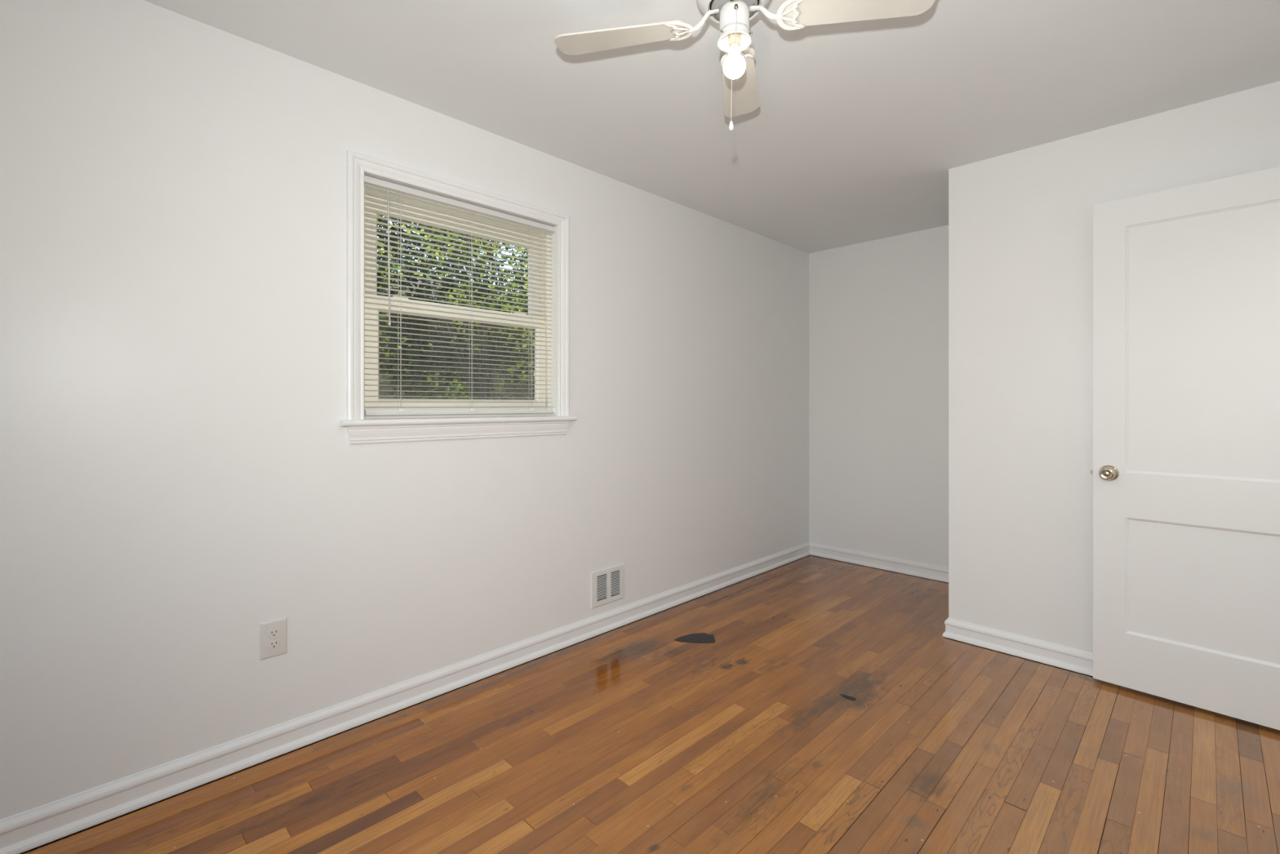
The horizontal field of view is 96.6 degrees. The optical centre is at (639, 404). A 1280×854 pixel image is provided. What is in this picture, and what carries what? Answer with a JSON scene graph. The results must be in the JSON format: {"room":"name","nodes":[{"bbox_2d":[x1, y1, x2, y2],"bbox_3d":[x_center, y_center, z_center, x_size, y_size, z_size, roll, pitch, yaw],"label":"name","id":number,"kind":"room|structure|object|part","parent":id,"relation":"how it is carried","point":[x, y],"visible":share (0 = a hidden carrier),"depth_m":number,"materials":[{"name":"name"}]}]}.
{"room":"empty bedroom","nodes":[
{"label":"empty bedroom","id":0,"kind":"room"},
{"bbox_2d":[0,0,808,819],"bbox_3d":[-1.107,-0.009,2.251,0.160,2.440,7.110,0,0,45],"label":"wall","id":1,"kind":"structure","parent":0,"point":[180,476],"depth_m":1.96,"materials":[{"name":"paint"}]},
{"bbox_2d":[259,617,287,660],"bbox_3d":[-1.266,0.808,1.972,0.007,0.126,0.081,0,0,45],"label":"wall outlet","id":2,"kind":"object","parent":1,"relation":"attached to","point":[273,633],"visible":1,"depth_m":1.97,"materials":[{"name":"white plastic"}]},
{"bbox_2d":[267,639,279,648],"bbox_3d":[-1.264,0.828,1.970,0.002,0.028,0.035,0,0,45],"label":"receptacle","id":3,"kind":"object","parent":2,"relation":"attached to","point":[272,643],"depth_m":1.97,"materials":[{"name":"white plastic"}]},
{"bbox_2d":[267,628,279,638],"bbox_3d":[-1.264,0.789,1.970,0.002,0.028,0.035,0,0,45],"label":"receptacle","id":4,"kind":"object","parent":2,"relation":"attached to","point":[272,633],"depth_m":1.97,"materials":[{"name":"white plastic"}]},
{"bbox_2d":[0,542,810,853],"bbox_3d":[-1.034,1.160,2.193,0.024,0.098,6.850,0,0,45],"label":"baseboard","id":5,"kind":"structure","parent":1,"relation":"attached to","point":[28,829],"depth_m":2.04,"materials":[{"name":"paint"}]},
{"bbox_2d":[339,150,577,444],"bbox_3d":[-0.775,-0.402,2.554,0.202,1.102,1.096,0,0,45],"label":"window","id":6,"kind":"structure","parent":1,"relation":"in","point":[362,428],"depth_m":2.44,"materials":[{"name":"paint"}]},
{"bbox_3d":[-0.820,-0.625,2.596,0.032,0.472,0.866,0,0,45],"label":"sash","id":7,"kind":"part","parent":6,"relation":"part of","materials":[{"name":"plastic"}]},
{"bbox_3d":[-0.790,-0.203,2.566,0.032,0.471,0.866,0,0,45],"label":"sash","id":8,"kind":"part","parent":6,"relation":"part of","materials":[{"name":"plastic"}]},
{"bbox_3d":[-0.811,-0.418,2.587,0.102,0.947,0.920,0,0,45],"label":"frame","id":9,"kind":"part","parent":6,"relation":"part of","materials":[{"name":"plastic"}]},
{"bbox_2d":[364,175,555,415],"bbox_3d":[-0.753,-0.425,2.530,0.038,0.932,0.918,0,0,45],"label":"window blind","id":10,"kind":"object","parent":6,"relation":"attached to","point":[368,180],"visible":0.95,"depth_m":2.48,"materials":[{"name":"white plastic"}]},
{"bbox_3d":[-0.754,0.030,2.534,0.026,0.022,0.893,0,0,45],"label":"rail","id":11,"kind":"part","parent":10,"relation":"part of","materials":[{"name":"white plastic"}]},
{"bbox_3d":[-0.751,-0.422,2.539,0.028,0.883,0.005,0,0,45],"label":"ladder cord","id":12,"kind":"part","parent":10,"relation":"part of","materials":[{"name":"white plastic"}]},
{"bbox_3d":[-0.529,-0.422,2.762,0.028,0.883,0.005,0,0,45],"label":"ladder cord","id":13,"kind":"part","parent":10,"relation":"part of","materials":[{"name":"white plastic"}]},
{"bbox_3d":[-0.467,-0.427,2.800,0.003,0.876,0.024,0,0,45],"label":"lift cord","id":14,"kind":"part","parent":10,"relation":"part of","materials":[{"name":"white fabric"}]},
{"bbox_2d":[590,563,623,608],"bbox_3d":[-0.173,0.971,3.068,0.011,0.192,0.240,0,0,45],"label":"air vent","id":15,"kind":"object","parent":1,"relation":"in","point":[606,584],"visible":1,"depth_m":3.06,"materials":[{"name":"white metal"}]},
{"bbox_2d":[19,555,1279,853],"bbox_3d":[0.304,1.311,0.847,4.140,0.201,7.110,0,0,45],"label":"floor","id":16,"kind":"structure","parent":0,"point":[810,704],"depth_m":1.94,"materials":[{"name":"brown wood"}]},
{"bbox_2d":[143,0,1279,253],"bbox_3d":[0.304,-1.299,0.847,4.140,0.140,7.110,0,0,45],"label":"ceiling","id":17,"kind":"structure","parent":0,"point":[855,133],"depth_m":2.15,"materials":[{"name":"paint"}]},
{"bbox_2d":[554,0,935,130],"bbox_3d":[0.268,-0.993,1.621,0.809,0.471,0.809,0,0,-32],"label":"ceiling fan","id":18,"kind":"object","parent":17,"relation":"hanging from","point":[740,84],"visible":1,"depth_m":1.61,"materials":[{"name":"white metal"}]},
{"bbox_3d":[-0.058,-1.090,1.693,0.392,0.006,0.133,0,10,13],"label":"fan blade","id":19,"kind":"part","parent":18,"relation":"part of","materials":[{"name":"white wood"}]},
{"bbox_3d":[0.259,-0.941,1.573,0.017,0.315,0.005,0,0,8],"label":"pull chain","id":20,"kind":"part","parent":18,"relation":"part of","materials":[{"name":"grey metal"}]},
{"bbox_2d":[709,0,759,9],"bbox_3d":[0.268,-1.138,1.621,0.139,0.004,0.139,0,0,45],"label":"motor housing","id":21,"kind":"object","parent":18,"relation":"attached to","point":[713,4],"depth_m":1.60,"materials":[{"name":"white metal"}]},
{"bbox_3d":[0.268,-0.963,1.621,0.064,0.066,0.064,0,0,45],"label":"light bulb","id":22,"kind":"part","parent":18,"relation":"part of","materials":[{"name":"white glass"}]},
{"bbox_2d":[728,32,740,47],"bbox_3d":[0.268,-1.037,1.621,0.034,0.030,0.034,0,0,45],"label":"socket","id":23,"kind":"object","parent":18,"relation":"attached to","point":[731,36],"depth_m":1.61,"materials":[{"name":"beige"}]},
{"bbox_3d":[0.341,-1.090,1.947,0.133,0.006,0.392,-10,-2,12],"label":"fan blade","id":24,"kind":"part","parent":18,"relation":"part of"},
{"bbox_3d":[0.594,-1.090,1.548,0.392,0.006,0.133,0,-10,13],"label":"fan blade","id":25,"kind":"part","parent":18,"relation":"part of","materials":[{"name":"white wood"}]},
{"bbox_2d":[808,225,948,567],"bbox_3d":[1.888,-0.009,4.201,1.334,2.440,0.120,0,0,45],"label":"wall","id":26,"kind":"structure","parent":0,"point":[878,308],"depth_m":4.21,"materials":[{"name":"paint"}]},
{"bbox_2d":[948,80,1279,652],"bbox_3d":[2.541,-0.009,2.844,1.506,2.440,1.124,0,0,45],"label":"wall","id":27,"kind":"structure","parent":0,"point":[1020,222],"depth_m":2.71,"materials":[{"name":"paint"}]},
{"bbox_2d":[809,542,1093,675],"bbox_3d":[1.974,1.160,3.306,2.720,0.098,1.028,0,0,45],"label":"baseboard","id":28,"kind":"structure","parent":27,"relation":"attached to","point":[1065,657],"depth_m":2.87,"materials":[{"name":"paint"}]},
{"label":"outside","id":29,"kind":"structure","parent":0,"visible":0},
{"bbox_2d":[378,275,534,399],"bbox_3d":[-3.306,-0.750,8.931,12.000,5.190,20.000,0,0,45],"label":"ground","id":30,"kind":"structure","parent":29,"point":[523,388],"depth_m":11.70,"materials":[{"name":"green plant"}]},
{"bbox_2d":[377,214,432,383],"bbox_3d":[-2.780,-0.263,5.063,1.542,4.127,1.421,0,0,11],"label":"tree","id":31,"kind":"object","parent":30,"relation":"on","point":[380,339],"visible":0.02,"depth_m":5.32,"materials":[{"name":"green plant"}]},
{"bbox_2d":[377,214,515,399],"bbox_3d":[-3.557,-1.752,9.534,2.962,4.600,2.331,0,0,-28],"label":"tree","id":32,"kind":"object","parent":30,"relation":"on","point":[379,279],"visible":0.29,"depth_m":9.17,"materials":[{"name":"green plant"}]},
{"bbox_2d":[386,356,528,399],"bbox_3d":[-2.501,0.470,7.760,1.667,2.237,2.062,0,0,19],"label":"bush","id":33,"kind":"object","parent":30,"relation":"on","point":[450,389],"visible":0.21,"depth_m":7.57,"materials":[{"name":"green plant"}]},
{"bbox_2d":[389,219,534,399],"bbox_3d":[-1.597,-0.482,6.307,1.874,4.563,2.369,0,0,45],"label":"tree","id":34,"kind":"object","parent":30,"relation":"on","point":[485,333],"visible":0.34,"depth_m":6.18,"materials":[{"name":"green plant"}]},
{"bbox_2d":[488,247,534,391],"bbox_3d":[-1.714,-1.764,12.376,2.707,4.114,3.547,0,0,45],"label":"tree","id":35,"kind":"object","parent":30,"relation":"on","point":[527,355],"visible":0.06,"depth_m":11.62,"materials":[{"name":"green plant"}]},
{"bbox_3d":[0.525,-0.009,-0.165,0.120,2.440,5.986,0,0,45],"label":"wall","id":36,"kind":"structure","parent":0,"visible":0},
{"bbox_2d":[1090,166,1279,729],"bbox_3d":[2.239,0.160,2.211,0.135,2.063,0.786,0,0,-43],"label":"door","id":37,"kind":"structure","parent":36,"relation":"in","point":[1186,470],"depth_m":2.26,"materials":[{"name":"paint"}]},
{"bbox_3d":[1.986,0.292,2.423,0.050,0.055,0.055,0,0,-43],"label":"knob","id":38,"kind":"part","parent":37,"relation":"part of","materials":[{"name":"silver metal"}]},
{"bbox_3d":[2.247,0.719,2.220,0.035,0.489,0.545,0,0,-43],"label":"panel","id":39,"kind":"part","parent":37,"relation":"part of","materials":[{"name":"paint"}]},
{"bbox_3d":[2.247,-0.235,2.220,0.035,1.040,0.545,0,0,-43],"label":"panel","id":40,"kind":"part","parent":37,"relation":"part of","materials":[{"name":"paint"}]}
]}

